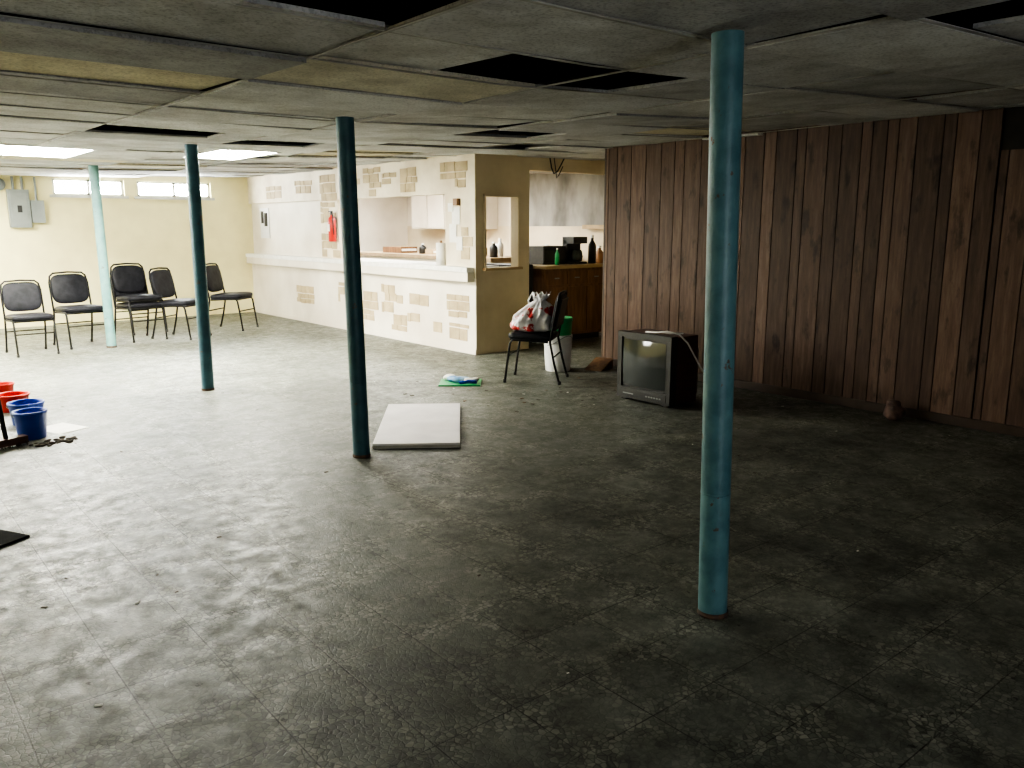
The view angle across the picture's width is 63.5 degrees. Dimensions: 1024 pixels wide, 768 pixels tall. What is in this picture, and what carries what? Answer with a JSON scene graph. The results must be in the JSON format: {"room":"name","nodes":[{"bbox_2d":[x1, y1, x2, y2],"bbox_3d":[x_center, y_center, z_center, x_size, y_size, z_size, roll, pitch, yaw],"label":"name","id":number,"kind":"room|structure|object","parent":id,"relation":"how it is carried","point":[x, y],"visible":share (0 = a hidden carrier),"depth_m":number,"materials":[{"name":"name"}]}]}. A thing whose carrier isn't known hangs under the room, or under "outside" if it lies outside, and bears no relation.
{"room":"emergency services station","nodes":[
{"label":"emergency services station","id":0,"kind":"room"},
{"bbox_2d":[0,155,407,328],"bbox_3d":[-6.606,-2.333,12.979,11.800,2.720,0.150,-9,14,-39],"label":"wall","id":1,"kind":"structure","parent":0,"point":[150,233],"depth_m":13.42,"materials":[{"name":"beige paint"}]},
{"bbox_2d":[0,178,4,189],"bbox_3d":[-7.459,-2.901,12.003,0.180,0.180,0.080,-9,14,-39],"label":"bell","id":2,"kind":"object","parent":1,"relation":"attached to","point":[2,183],"visible":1,"depth_m":12.01,"materials":[{"name":"grey paint"}]},
{"bbox_2d":[5,176,45,227],"bbox_3d":[-7.193,-2.690,12.236,0.470,0.740,0.124,-9,14,-39],"label":"electrical panel","id":3,"kind":"object","parent":1,"relation":"attached to","point":[23,211],"visible":1,"depth_m":12.18,"materials":[{"name":"grey paint"}]},
{"bbox_2d":[50,178,128,198],"bbox_3d":[-6.566,-3.027,12.828,1.120,0.280,0.130,-9,14,-39],"label":"window","id":4,"kind":"structure","parent":1,"relation":"in","point":[66,188],"depth_m":12.79,"materials":[{"name":"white glass"}]},
{"bbox_2d":[134,181,214,199],"bbox_3d":[-5.571,-3.181,13.635,1.280,0.280,0.130,-9,14,-39],"label":"window","id":5,"kind":"structure","parent":1,"relation":"in","point":[145,189],"depth_m":13.58,"materials":[{"name":"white glass"}]},
{"bbox_2d":[260,208,269,237],"bbox_3d":[-4.216,-2.738,14.086,0.030,0.500,0.360,-9,14,-39],"label":"intercom","id":6,"kind":"object","parent":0,"point":[264,212],"depth_m":14.06,"materials":[{"name":"white plastic"}]},
{"bbox_2d":[247,131,604,354],"bbox_3d":[-1.254,-2.347,13.052,3.250,2.720,6.550,-9,14,-39],"label":"wall","id":7,"kind":"structure","parent":0,"point":[296,227],"depth_m":10.46,"materials":[{"name":"white paint"}]},
{"bbox_2d":[255,309,475,354],"bbox_3d":[-2.511,-0.846,12.282,0.009,0.060,6.550,-9,14,-39],"label":"baseboard","id":8,"kind":"structure","parent":7,"relation":"attached to","point":[387,335],"depth_m":11.37,"materials":[{"name":"white paint"}]},
{"bbox_2d":[266,161,472,340],"bbox_3d":[-2.280,-1.945,11.790,0.006,2.151,5.726,-9,14,-39],"label":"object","id":9,"kind":"object","parent":7,"relation":"attached to","point":[329,188],"visible":0.93,"depth_m":11.04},
{"bbox_2d":[327,211,336,241],"bbox_3d":[-2.623,-2.290,12.013,0.124,0.438,0.136,2,11,10],"label":"fire extinguisher","id":10,"kind":"object","parent":9,"relation":"attached to","point":[332,222],"visible":1,"depth_m":11.98,"materials":[{"name":"red metal"}]},
{"bbox_2d":[246,253,498,281],"bbox_3d":[-2.386,-1.768,12.232,0.560,0.170,6.520,-9,14,-39],"label":"countertop","id":11,"kind":"structure","parent":7,"relation":"on","point":[403,268],"depth_m":11.12,"materials":[{"name":"laminate"}]},
{"bbox_2d":[436,240,445,265],"bbox_3d":[-0.864,-1.598,10.084,0.120,0.300,0.120,-9,14,-39],"label":"paper towel roll","id":12,"kind":"object","parent":11,"relation":"on","point":[440,247],"visible":1,"depth_m":10.04,"materials":[{"name":"white paper"}]},
{"bbox_2d":[448,198,462,249],"bbox_3d":[-0.684,-1.889,9.797,0.049,0.600,0.280,-9,14,-39],"label":"notes","id":13,"kind":"object","parent":7,"relation":"attached to","point":[455,211],"visible":1,"depth_m":9.80,"materials":[{"name":"paper"}]},
{"bbox_2d":[483,194,522,270],"bbox_3d":[-0.106,-1.788,9.761,0.570,0.875,0.060,-9,14,-39],"label":"trim","id":14,"kind":"structure","parent":7,"relation":"attached to","point":[485,268],"depth_m":9.79,"materials":[{"name":"beige paint"}]},
{"bbox_2d":[582,225,603,228],"bbox_3d":[2.015,-2.193,11.552,0.119,0.060,2.830,-9,14,-39],"label":"trim","id":15,"kind":"structure","parent":7,"relation":"attached to","point":[583,226],"depth_m":12.41,"materials":[{"name":"beige laminate"}]},
{"bbox_2d":[407,173,604,262],"bbox_3d":[0.485,-2.449,13.583,0.120,2.720,7.930,-9,14,-39],"label":"wall","id":16,"kind":"structure","parent":0,"point":[559,207],"depth_m":13.22,"materials":[{"name":"beige paint"}]},
{"bbox_2d":[411,195,497,228],"bbox_3d":[-1.087,-3.139,14.989,0.360,0.650,2.200,-9,14,-39],"label":"upper cabinet","id":17,"kind":"object","parent":16,"relation":"attached to","point":[428,212],"visible":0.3,"depth_m":15.12,"materials":[{"name":"white paint"}]},
{"bbox_2d":[0,312,1023,767],"bbox_3d":[-1.472,0.232,7.057,11.900,0.100,16.300,-9,14,-39],"label":"floor","id":18,"kind":"structure","parent":0,"point":[339,617],"depth_m":3.65,"materials":[{"name":"grey concrete"}]},
{"bbox_2d":[0,381,14,392],"bbox_3d":[-4.533,0.057,7.360,0.200,0.130,0.196,-9,14,-39],"label":"bucket","id":19,"kind":"object","parent":18,"relation":"on","point":[5,386],"visible":0.63,"depth_m":7.32,"materials":[{"name":"plastic"}]},
{"bbox_2d":[0,400,28,449],"bbox_3d":[-3.485,-0.200,5.587,0.268,1.304,0.173,-9,14,-39],"label":"push broom","id":20,"kind":"object","parent":18,"relation":"on","point":[17,440],"visible":1,"depth_m":5.68,"materials":[{"name":"black plastic"}]},
{"bbox_2d":[0,529,29,547],"bbox_3d":[-2.674,0.763,3.971,0.500,0.012,0.400,4,12,21],"label":"rubber mat","id":21,"kind":"object","parent":18,"relation":"on","point":[6,537],"visible":1,"depth_m":4.03,"materials":[{"name":"black rubber"}]},
{"bbox_2d":[0,391,30,412],"bbox_3d":[-4.134,0.148,6.854,0.265,0.140,0.260,-9,14,-39],"label":"bucket","id":22,"kind":"object","parent":18,"relation":"on","point":[5,397],"visible":0.65,"depth_m":6.78,"materials":[{"name":"plastic"}]},
{"bbox_2d":[6,398,44,425],"bbox_3d":[-3.752,0.220,6.397,0.265,0.170,0.260,-9,14,-39],"label":"bucket","id":23,"kind":"object","parent":18,"relation":"on","point":[33,402],"visible":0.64,"depth_m":6.37,"materials":[{"name":"plastic"}]},
{"bbox_2d":[11,407,47,439],"bbox_3d":[-3.468,0.288,5.962,0.233,0.200,0.228,-9,14,-39],"label":"bucket","id":24,"kind":"object","parent":18,"relation":"on","point":[32,421],"visible":0.9,"depth_m":5.89,"materials":[{"name":"plastic"}]},
{"bbox_2d":[0,279,59,357],"bbox_3d":[-5.765,-0.797,9.867,0.458,0.873,0.562,-10,15,-43],"label":"chair","id":25,"kind":"object","parent":18,"relation":"on","point":[15,296],"visible":1,"depth_m":9.89,"materials":[{"name":"black metal"}]},
{"bbox_2d":[29,436,77,446],"bbox_3d":[-3.236,0.406,5.842,0.312,0.020,0.223,-9,14,-39],"label":"pile","id":26,"kind":"object","parent":18,"relation":"on","point":[69,439],"visible":1,"depth_m":5.84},
{"bbox_2d":[47,422,88,433],"bbox_3d":[-3.405,0.334,6.245,0.320,0.003,0.240,6,12,27],"label":"paper sheet","id":27,"kind":"object","parent":18,"relation":"on","point":[60,428],"visible":0.79,"depth_m":6.23,"materials":[{"name":"white paper"}]},
{"bbox_2d":[48,271,104,349],"bbox_3d":[-5.511,-0.953,10.514,0.604,0.938,0.492,10,14,42],"label":"chair","id":28,"kind":"object","parent":18,"relation":"on","point":[63,288],"visible":0.91,"depth_m":10.53,"materials":[{"name":"black leather"}]},
{"bbox_2d":[88,165,116,347],"bbox_3d":[-5.064,-1.557,10.236,0.136,2.225,0.126,-9,14,-39],"label":"support pole","id":29,"kind":"object","parent":18,"relation":"on","point":[94,178],"visible":1,"depth_m":10.19,"materials":[{"name":"teal metal"}]},
{"bbox_2d":[110,263,168,342],"bbox_3d":[-5.013,-1.104,11.088,0.612,1.019,0.482,9,14,40],"label":"chair","id":30,"kind":"object","parent":18,"relation":"on","point":[128,284],"visible":0.94,"depth_m":11.05,"materials":[{"name":"black leather"}]},
{"bbox_2d":[148,267,211,339],"bbox_3d":[-4.542,-1.111,11.295,0.616,0.956,0.501,2,11,12],"label":"chair","id":31,"kind":"object","parent":18,"relation":"on","point":[161,281],"visible":0.87,"depth_m":11.18,"materials":[{"name":"black leather"}]},
{"bbox_2d":[184,144,214,390],"bbox_3d":[-2.838,-1.030,7.517,0.120,2.207,0.120,-9,14,-39],"label":"support pole","id":32,"kind":"object","parent":18,"relation":"on","point":[191,150],"visible":1,"depth_m":7.47,"materials":[{"name":"teal metal"}]},
{"bbox_2d":[206,263,258,330],"bbox_3d":[-4.174,-1.298,12.228,0.628,0.974,0.511,2,11,8],"label":"chair","id":33,"kind":"object","parent":18,"relation":"on","point":[214,277],"visible":0.91,"depth_m":12.13,"materials":[{"name":"black leather"}]},
{"bbox_2d":[335,116,370,457],"bbox_3d":[-1.012,-0.581,5.294,0.141,2.158,0.136,-9,14,-39],"label":"support pole","id":34,"kind":"object","parent":18,"relation":"on","point":[345,133],"visible":1,"depth_m":5.24,"materials":[{"name":"teal metal"}]},
{"bbox_2d":[372,403,459,448],"bbox_3d":[-0.698,0.303,6.323,0.604,0.035,1.304,-1,11,-3],"label":"board","id":35,"kind":"object","parent":18,"relation":"on","point":[435,425],"visible":1,"depth_m":6.13,"materials":[{"name":"white"}]},
{"bbox_2d":[360,251,510,262],"bbox_3d":[-1.294,-1.593,13.526,0.800,1.060,4.100,-9,14,-39],"label":"kitchen island","id":36,"kind":"object","parent":18,"relation":"on","point":[364,254],"visible":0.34,"depth_m":13.29,"materials":[{"name":"white paint"}]},
{"bbox_2d":[383,246,416,252],"bbox_3d":[-1.905,-2.287,14.067,0.503,0.101,0.350,11,15,44],"label":"carton","id":37,"kind":"object","parent":36,"relation":"on","point":[386,249],"visible":0.97,"depth_m":13.93,"materials":[{"name":"brown cardboard"}]},
{"bbox_2d":[419,244,425,253],"bbox_3d":[-1.460,-2.215,13.531,0.120,0.160,0.120,-9,14,-39],"label":"bottle","id":38,"kind":"object","parent":36,"relation":"on","point":[422,247],"visible":0.96,"depth_m":13.49,"materials":[{"name":"black plastic"}]},
{"bbox_2d":[425,249,435,254],"bbox_3d":[-1.244,-2.112,13.204,0.200,0.081,0.203,-9,14,-39],"label":"carton","id":39,"kind":"object","parent":36,"relation":"on","point":[427,251],"visible":0.63,"depth_m":13.10,"materials":[{"name":"beige cardboard"}]},
{"bbox_2d":[490,242,497,256],"bbox_3d":[-0.264,-1.943,11.948,0.120,0.220,0.120,-9,14,-39],"label":"bottle","id":40,"kind":"object","parent":36,"relation":"on","point":[493,248],"visible":0.93,"depth_m":11.91,"materials":[{"name":"black plastic"}]},
{"bbox_2d":[497,239,503,256],"bbox_3d":[-0.173,-2.001,12.145,0.100,0.260,0.100,-9,14,-39],"label":"bottle","id":41,"kind":"object","parent":36,"relation":"on","point":[500,246],"visible":0.96,"depth_m":12.11,"materials":[{"name":"white plastic"}]},
{"bbox_2d":[438,374,481,385],"bbox_3d":[-0.501,-0.043,8.046,0.400,0.074,0.340,0,11,0],"label":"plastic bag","id":42,"kind":"object","parent":18,"relation":"on","point":[448,379],"visible":1,"depth_m":7.98,"materials":[{"name":"plastic"}]},
{"bbox_2d":[15,366,999,706],"bbox_3d":[-0.500,0.400,5.893,5.866,0.004,6.313,-9,14,-39],"label":"debris","id":43,"kind":"object","parent":18,"relation":"on","point":[137,602],"visible":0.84,"depth_m":4.95,"materials":[{"name":"paper"}]},
{"bbox_2d":[487,263,532,342],"bbox_3d":[-0.028,-1.062,10.850,0.300,1.020,0.620,-9,14,-39],"label":"base cabinet","id":44,"kind":"object","parent":18,"relation":"on","point":[493,264],"visible":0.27,"depth_m":10.63,"materials":[{"name":"black wood"}]},
{"bbox_2d":[503,290,568,384],"bbox_3d":[0.244,-0.480,8.156,0.574,0.892,0.468,3,11,13],"label":"chair","id":45,"kind":"object","parent":18,"relation":"on","point":[560,306],"visible":0.93,"depth_m":7.97,"materials":[{"name":"black metal"}]},
{"bbox_2d":[510,291,553,331],"bbox_3d":[0.216,-0.721,8.125,0.478,0.387,0.448,0,11,0],"label":"plastic shopping bag","id":46,"kind":"object","parent":45,"relation":"on","point":[536,316],"visible":0.93,"depth_m":7.98,"materials":[{"name":"white plastic"}]},
{"bbox_2d":[544,316,572,371],"bbox_3d":[0.488,-0.424,8.720,0.308,0.565,0.311,-9,14,-39],"label":"pail","id":47,"kind":"object","parent":18,"relation":"on","point":[566,338],"visible":0.62,"depth_m":8.62,"materials":[{"name":"white plastic"}]},
{"bbox_2d":[533,263,602,339],"bbox_3d":[0.655,-1.124,11.227,1.160,1.000,0.700,-9,14,-39],"label":"base cabinet","id":48,"kind":"object","parent":18,"relation":"on","point":[582,283],"visible":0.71,"depth_m":11.00,"materials":[{"name":"brown wood"}]},
{"bbox_2d":[529,246,565,264],"bbox_3d":[0.474,-1.736,11.126,0.400,0.240,0.305,-9,14,-39],"label":"microwave oven","id":49,"kind":"object","parent":48,"relation":"on","point":[540,255],"visible":0.91,"depth_m":10.99,"materials":[{"name":"black plastic"}]},
{"bbox_2d":[555,248,558,264],"bbox_3d":[0.591,-1.667,10.819,0.060,0.220,0.060,-9,14,-39],"label":"bottle","id":50,"kind":"object","parent":48,"relation":"on","point":[557,252],"visible":0.84,"depth_m":10.80,"materials":[{"name":"plastic"}]},
{"bbox_2d":[562,237,586,263],"bbox_3d":[0.855,-1.811,11.201,0.260,0.360,0.235,-9,14,-39],"label":"coffee maker","id":51,"kind":"object","parent":48,"relation":"on","point":[574,255],"visible":0.91,"depth_m":11.14,"materials":[{"name":"black plastic"}]},
{"bbox_2d":[588,235,595,263],"bbox_3d":[1.093,-1.837,11.287,0.110,0.380,0.110,-9,14,-39],"label":"bottle","id":52,"kind":"object","parent":48,"relation":"on","point":[592,246],"visible":1,"depth_m":11.25,"materials":[{"name":"black plastic"}]},
{"bbox_2d":[584,357,612,370],"bbox_3d":[0.928,-0.213,8.858,0.200,0.100,0.300,6,12,30],"label":"wedge","id":53,"kind":"object","parent":18,"relation":"on","point":[599,363],"visible":1,"depth_m":8.86,"materials":[{"name":"brown wood"}]},
{"bbox_2d":[617,329,702,407],"bbox_3d":[1.385,-0.180,7.236,0.640,0.643,0.688,-9,14,-39],"label":"television","id":54,"kind":"object","parent":18,"relation":"on","point":[660,367],"visible":1,"depth_m":7.02,"materials":[{"name":"charcoal plastic"},{"name":"black plastic"},{"name":"glass"}]},
{"bbox_2d":[697,29,744,619],"bbox_3d":[0.771,-0.155,3.064,0.160,2.158,0.119,0,11,0],"label":"support pole","id":55,"kind":"object","parent":18,"relation":"on","point":[727,46],"visible":1,"depth_m":3.00,"materials":[{"name":"teal metal"}]},
{"bbox_2d":[883,399,905,420],"bbox_3d":[3.010,0.204,6.526,0.144,0.164,0.164,-9,14,-39],"label":"paper bag","id":56,"kind":"object","parent":18,"relation":"on","point":[893,411],"visible":1,"depth_m":6.48,"materials":[{"name":"brown paper"}]},
{"bbox_3d":[-0.166,-1.598,13.925,0.640,0.920,5.930,-9,14,-39],"label":"countertop","id":57,"kind":"structure","parent":18,"relation":"on","visible":0},
{"bbox_2d":[596,246,602,262],"bbox_3d":[1.273,-1.864,12.067,0.140,0.300,0.140,-9,14,-39],"label":"bottle","id":58,"kind":"object","parent":57,"relation":"on","point":[599,253],"visible":0.64,"depth_m":12.01,"materials":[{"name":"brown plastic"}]},
{"bbox_2d":[0,0,1023,177],"bbox_3d":[-1.472,-2.044,6.623,11.694,0.243,16.094,-9,14,-39],"label":"ceiling","id":59,"kind":"structure","parent":0,"point":[906,45],"depth_m":3.80,"materials":[{"name":"tile"}]},
{"bbox_2d":[0,144,96,157],"bbox_3d":[-4.648,-2.285,7.974,0.910,0.090,1.220,-9,14,-39],"label":"fluorescent ceiling light","id":60,"kind":"object","parent":59,"relation":"attached to","point":[5,149],"visible":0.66,"depth_m":7.99,"materials":[{"name":"white plastic"}]},
{"bbox_2d":[198,150,281,159],"bbox_3d":[-2.951,-2.412,8.541,0.668,0.090,1.264,-9,14,-39],"label":"fluorescent ceiling light","id":61,"kind":"object","parent":59,"relation":"attached to","point":[223,154],"depth_m":8.55,"materials":[{"name":"white plastic"}]},
{"bbox_2d":[236,141,278,143],"bbox_3d":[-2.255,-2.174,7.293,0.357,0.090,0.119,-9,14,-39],"label":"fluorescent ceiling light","id":62,"kind":"object","parent":59,"relation":"attached to","point":[236,141],"depth_m":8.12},
{"bbox_2d":[0,0,1023,177],"bbox_3d":[-1.473,-2.033,6.625,11.700,0.192,16.100,-9,14,-39],"label":"grid","id":63,"kind":"object","parent":59,"relation":"attached to","point":[383,31],"depth_m":4.10,"materials":[{"name":"white metal"}]},
{"bbox_2d":[549,158,563,177],"bbox_3d":[0.556,-2.646,10.115,0.254,0.255,0.034,-9,14,-39],"label":"hanging cable","id":64,"kind":"object","parent":59,"relation":"hanging from","point":[549,158],"visible":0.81,"depth_m":10.10,"materials":[{"name":"black plastic"}]},
{"bbox_2d":[0,0,1023,156],"bbox_3d":[-1.472,-2.416,6.552,11.900,0.250,16.300,-9,14,-39],"label":"ceiling joists","id":65,"kind":"object","parent":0,"point":[513,67],"visible":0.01,"depth_m":5.41,"materials":[{"name":"brown wood"}]},
{"bbox_2d":[601,149,606,356],"bbox_3d":[2.021,-1.708,9.703,2.540,2.720,0.160,-9,14,-39],"label":"wall","id":66,"kind":"structure","parent":0,"point":[605,149],"depth_m":8.98,"materials":[{"name":"beige paint"}]},
{"bbox_2d":[603,87,1023,426],"bbox_3d":[3.654,-0.983,5.899,0.152,2.720,8.170,-9,14,-39],"label":"wall","id":67,"kind":"structure","parent":0,"point":[880,261],"depth_m":6.80,"materials":[{"name":"brown wood"}]},
{"bbox_2d":[604,357,1023,437],"bbox_3d":[3.588,0.326,6.094,0.018,0.075,8.170,-9,14,-39],"label":"baseboard","id":68,"kind":"structure","parent":67,"relation":"attached to","point":[1011,430],"depth_m":6.80,"materials":[{"name":"brown wood"}]}
]}

